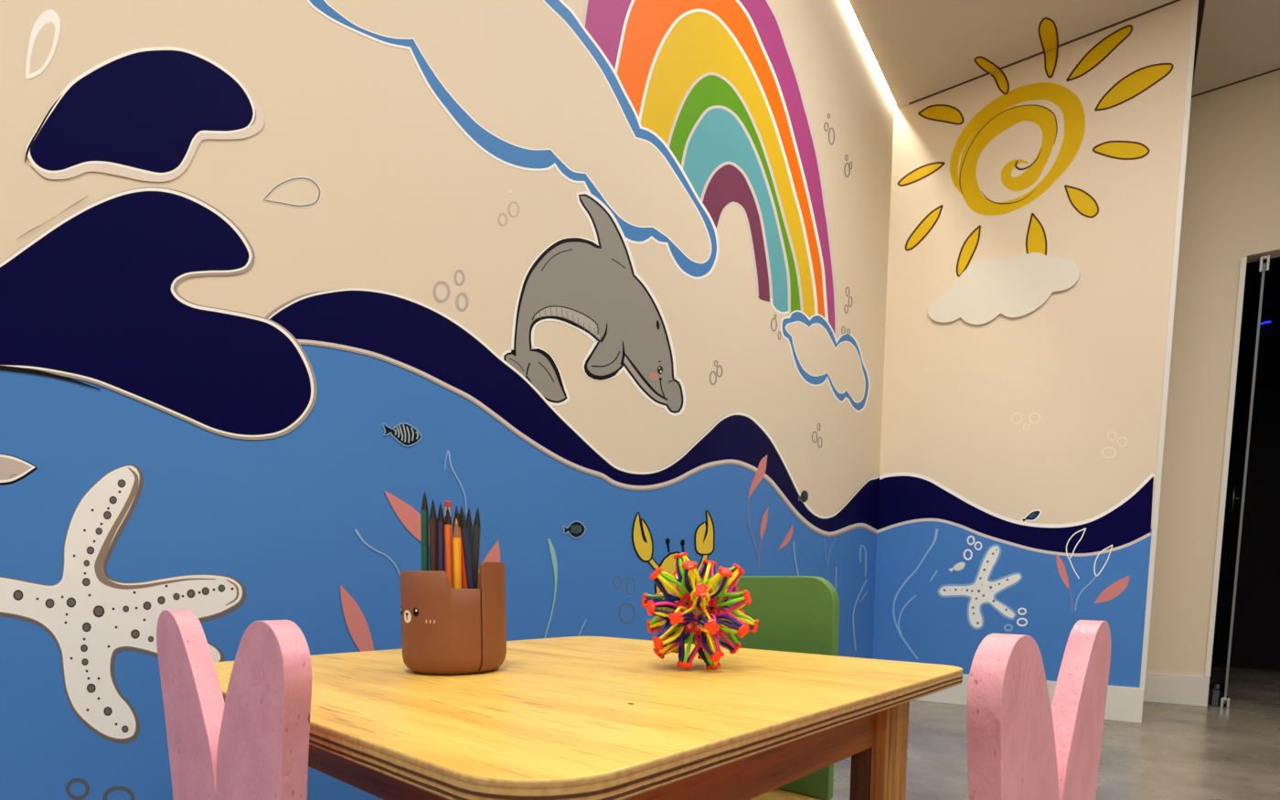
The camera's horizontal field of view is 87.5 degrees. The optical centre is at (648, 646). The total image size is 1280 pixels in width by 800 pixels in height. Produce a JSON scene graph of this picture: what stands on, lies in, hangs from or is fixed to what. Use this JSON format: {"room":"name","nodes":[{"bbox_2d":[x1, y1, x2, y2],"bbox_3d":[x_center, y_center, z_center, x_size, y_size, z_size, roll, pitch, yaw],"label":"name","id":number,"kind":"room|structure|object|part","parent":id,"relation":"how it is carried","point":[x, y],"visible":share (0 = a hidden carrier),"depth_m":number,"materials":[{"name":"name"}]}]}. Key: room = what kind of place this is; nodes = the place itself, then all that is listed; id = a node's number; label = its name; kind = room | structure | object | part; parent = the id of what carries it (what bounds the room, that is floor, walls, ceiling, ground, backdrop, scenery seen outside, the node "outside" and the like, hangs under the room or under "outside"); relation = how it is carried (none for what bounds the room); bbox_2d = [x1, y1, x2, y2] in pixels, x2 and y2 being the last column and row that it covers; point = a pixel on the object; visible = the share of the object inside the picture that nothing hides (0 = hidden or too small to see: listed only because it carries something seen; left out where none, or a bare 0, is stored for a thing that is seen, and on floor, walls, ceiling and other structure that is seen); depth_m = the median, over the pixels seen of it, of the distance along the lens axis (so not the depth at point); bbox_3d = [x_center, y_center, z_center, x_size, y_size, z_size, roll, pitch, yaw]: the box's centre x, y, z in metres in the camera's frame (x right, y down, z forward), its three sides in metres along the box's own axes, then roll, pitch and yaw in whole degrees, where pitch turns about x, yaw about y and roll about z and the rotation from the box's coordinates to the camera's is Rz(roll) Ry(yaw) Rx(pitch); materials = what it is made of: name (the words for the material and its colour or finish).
{"room":"children's playroom","nodes":[
{"label":"children's playroom","id":0,"kind":"room"},
{"bbox_2d":[0,0,894,799],"bbox_3d":[-0.478,-1.057,1.161,0.102,3.080,7.400,4,7,35],"label":"wall","id":1,"kind":"structure","parent":0,"point":[605,281],"depth_m":1.18,"materials":[{"name":"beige paint"}]},
{"bbox_2d":[872,0,1193,687],"bbox_3d":[1.917,-1.229,3.458,1.192,3.030,0.721,4,7,35],"label":"wall","id":2,"kind":"structure","parent":0,"point":[1018,456],"depth_m":3.10,"materials":[{"name":"beige paint"}]},
{"bbox_2d":[928,252,1079,325],"bbox_3d":[1.655,-1.688,3.151,0.638,0.301,0.013,4,7,35],"label":"cloud","id":3,"kind":"object","parent":2,"relation":"attached to","point":[1015,287],"visible":1,"depth_m":3.14,"materials":[{"name":"beige paint"}]},
{"bbox_2d":[914,673,1144,723],"bbox_3d":[1.696,0.227,3.294,1.192,0.157,0.012,4,7,35],"label":"baseboard","id":4,"kind":"structure","parent":2,"relation":"attached to","point":[1123,703],"depth_m":3.01,"materials":[{"name":"white"}]},
{"bbox_2d":[909,0,1279,104],"bbox_3d":[3.722,-2.580,2.065,5.425,0.051,0.733,4,7,35],"label":"trim","id":5,"kind":"structure","parent":2,"relation":"attached to","point":[1200,8],"depth_m":2.98,"materials":[{"name":"brown"}]},
{"bbox_2d":[1139,0,1198,688],"bbox_3d":[2.196,-1.222,2.827,0.019,2.823,0.016,4,7,35],"label":"trim","id":6,"kind":"structure","parent":2,"relation":"attached to","point":[1195,5],"depth_m":2.81,"materials":[{"name":"white"}]},
{"bbox_2d":[829,667,1279,799],"bbox_3d":[2.392,0.612,0.642,5.600,0.100,9.600,4,7,35],"label":"floor","id":7,"kind":"structure","parent":0,"point":[1178,752],"depth_m":2.44,"materials":[{"name":"concrete"}]},
{"bbox_2d":[156,609,311,799],"bbox_3d":[-0.200,0.258,0.565,0.268,0.578,0.275,5,7,41],"label":"chair","id":8,"kind":"object","parent":7,"relation":"on","point":[253,744],"visible":1,"depth_m":0.41,"materials":[{"name":"pink paint"}]},
{"bbox_2d":[213,636,962,799],"bbox_3d":[-0.081,0.276,0.743,0.620,0.510,0.620,5,7,41],"label":"wooden table","id":9,"kind":"object","parent":7,"relation":"on","point":[568,718],"visible":0.71,"depth_m":0.51,"materials":[{"name":"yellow wood"}]},
{"bbox_2d":[399,561,506,674],"bbox_3d":[-0.197,-0.030,0.678,0.102,0.110,0.101,-1,6,-16],"label":"pencil cup","id":10,"kind":"object","parent":9,"relation":"on","point":[446,630],"visible":0.94,"depth_m":0.64,"materials":[{"name":"brown plastic"}]},
{"bbox_2d":[420,490,428,570],"bbox_3d":[-0.222,-0.066,0.662,0.010,0.173,0.007,-1,6,-19],"label":"pencil","id":11,"kind":"object","parent":10,"relation":"in","point":[424,511],"visible":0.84,"depth_m":0.66,"materials":[{"name":"teal wood"}]},
{"bbox_2d":[428,499,437,570],"bbox_3d":[-0.212,-0.061,0.658,0.009,0.165,0.007,-1,6,-19],"label":"pencil","id":12,"kind":"object","parent":10,"relation":"in","point":[432,519],"visible":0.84,"depth_m":0.65,"materials":[{"name":"brown wood"}]},
{"bbox_2d":[437,503,445,571],"bbox_3d":[-0.206,-0.060,0.662,0.010,0.162,0.007,-1,6,-19],"label":"pencil","id":13,"kind":"object","parent":10,"relation":"in","point":[441,519],"visible":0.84,"depth_m":0.66,"materials":[{"name":"purple wood"}]},
{"bbox_2d":[444,501,451,567],"bbox_3d":[-0.209,-0.066,0.693,0.012,0.168,0.007,-1,5,-11],"label":"pencil","id":14,"kind":"object","parent":10,"relation":"in","point":[446,503],"visible":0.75,"depth_m":0.68,"materials":[{"name":"red"}]},
{"bbox_2d":[444,505,453,588],"bbox_3d":[-0.197,-0.058,0.661,0.008,0.159,0.008,4,7,35],"label":"pencil","id":15,"kind":"object","parent":10,"relation":"in","point":[448,530],"visible":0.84,"depth_m":0.66,"materials":[{"name":"orange wood"}]},
{"bbox_2d":[452,505,458,560],"bbox_3d":[-0.199,-0.062,0.687,0.012,0.162,0.007,-1,6,-18],"label":"pencil","id":16,"kind":"object","parent":10,"relation":"in","point":[456,508],"visible":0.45,"depth_m":0.68,"materials":[{"name":"black"}]},
{"bbox_2d":[452,519,461,588],"bbox_3d":[-0.185,-0.050,0.649,0.007,0.146,0.007,4,7,35],"label":"pencil","id":17,"kind":"object","parent":10,"relation":"in","point":[456,538],"visible":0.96,"depth_m":0.64,"materials":[{"name":"orange"}]},
{"bbox_2d":[456,509,467,588],"bbox_3d":[-0.181,-0.057,0.662,0.019,0.157,0.007,-1,6,-17],"label":"pencil","id":18,"kind":"object","parent":10,"relation":"in","point":[463,567],"visible":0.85,"depth_m":0.66,"materials":[{"name":"orange"}]},
{"bbox_2d":[460,509,475,588],"bbox_3d":[-0.174,-0.056,0.660,0.021,0.156,0.007,-1,6,-17],"label":"pencil","id":19,"kind":"object","parent":10,"relation":"in","point":[464,532],"visible":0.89,"depth_m":0.65,"materials":[{"name":"blue"}]},
{"bbox_2d":[466,508,472,554],"bbox_3d":[-0.186,-0.062,0.689,0.011,0.161,0.007,-1,6,-18],"label":"pencil","id":20,"kind":"object","parent":10,"relation":"in","point":[468,518],"visible":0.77,"depth_m":0.68,"materials":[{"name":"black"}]},
{"bbox_2d":[471,506,480,588],"bbox_3d":[-0.178,-0.060,0.677,0.017,0.160,0.007,-1,6,-17],"label":"pencil","id":21,"kind":"object","parent":10,"relation":"in","point":[476,527],"visible":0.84,"depth_m":0.67,"materials":[{"name":"grey wood"}]},
{"bbox_3d":[-0.158,-0.032,0.682,0.023,0.107,0.076,0,5,-6],"label":"panel","id":22,"kind":"part","parent":10,"relation":"part of","materials":[{"name":"brown plastic"}]},
{"bbox_2d":[641,552,758,669],"bbox_3d":[0.053,-0.037,0.707,0.121,0.125,0.122,-4,7,-38],"label":"ball","id":23,"kind":"object","parent":9,"relation":"on","point":[715,619],"visible":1,"depth_m":0.69,"materials":[{"name":"multicoloured plastic"}]},
{"bbox_3d":[0.271,0.284,0.771,0.018,0.494,0.064,5,7,41],"label":"leg","id":24,"kind":"part","parent":9,"relation":"part of","materials":[{"name":"brown wood"}]},
{"bbox_2d":[682,576,839,799],"bbox_3d":[0.080,0.203,0.980,0.288,0.612,0.271,5,7,41],"label":"chair","id":25,"kind":"object","parent":7,"relation":"on","point":[794,613],"visible":0.3,"depth_m":0.99,"materials":[{"name":"paint"}]},
{"bbox_3d":[0.079,0.236,0.982,0.288,0.022,0.270,5,7,41],"label":"seat","id":26,"kind":"part","parent":25,"relation":"part of","materials":[{"name":"brown wood"}]},
{"bbox_2d":[966,619,1110,799],"bbox_3d":[0.137,0.267,0.499,0.275,0.578,0.268,6,7,43],"label":"chair","id":27,"kind":"object","parent":7,"relation":"on","point":[1020,746],"visible":1,"depth_m":0.33,"materials":[{"name":"pink paint"}]},
{"bbox_2d":[848,0,1279,108],"bbox_3d":[1.809,-2.333,-0.614,5.480,0.030,7.307,4,7,35],"label":"ceiling","id":28,"kind":"structure","parent":0,"point":[921,48],"depth_m":2.89,"materials":[{"name":"beige paint"}]},
{"bbox_3d":[-0.614,-2.496,0.639,0.100,0.020,6.600,4,7,35],"label":"trim","id":29,"kind":"structure","parent":28,"relation":"attached to","visible":0},
{"bbox_2d":[846,0,895,105],"bbox_3d":[-0.652,-2.485,0.664,0.005,0.004,6.596,4,7,35],"label":"led strip","id":30,"kind":"object","parent":29,"relation":"attached to","point":[848,2],"visible":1,"depth_m":3.02,"materials":[{"name":"white"}]},
{"bbox_2d":[1146,69,1279,706],"bbox_3d":[4.406,-1.069,2.229,4.308,2.980,0.100,4,7,35],"label":"wall","id":31,"kind":"structure","parent":0,"point":[1231,208],"depth_m":3.29,"materials":[{"name":"beige paint"}]},
{"bbox_2d":[1143,672,1209,706],"bbox_3d":[2.714,0.222,3.461,0.284,0.153,0.012,4,7,35],"label":"baseboard","id":32,"kind":"structure","parent":31,"relation":"attached to","point":[1171,688],"depth_m":3.45,"materials":[{"name":"white"}]},
{"bbox_2d":[1229,256,1279,670],"bbox_3d":[4.189,-1.221,3.825,2.100,2.980,2.280,4,7,35],"label":"wall","id":33,"kind":"structure","parent":0,"point":[1255,640],"depth_m":4.90,"materials":[{"name":"black"}]},
{"bbox_2d":[1204,256,1247,676],"bbox_3d":[2.859,-0.853,3.324,0.022,2.015,0.114,4,7,35],"label":"trim","id":34,"kind":"structure","parent":33,"relation":"attached to","point":[1242,264],"depth_m":3.27,"materials":[{"name":"white paint"}]},
{"bbox_2d":[1208,255,1269,707],"bbox_3d":[3.128,-0.799,3.607,0.068,2.165,0.832,4,7,35],"label":"door","id":35,"kind":"structure","parent":33,"relation":"in","point":[1252,310],"depth_m":3.44,"materials":[{"name":"clear glass"}]},
{"bbox_3d":[2.905,-0.730,3.300,0.041,0.120,0.012,4,7,35],"label":"handle","id":36,"kind":"part","parent":35,"relation":"part of","materials":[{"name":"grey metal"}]}
]}

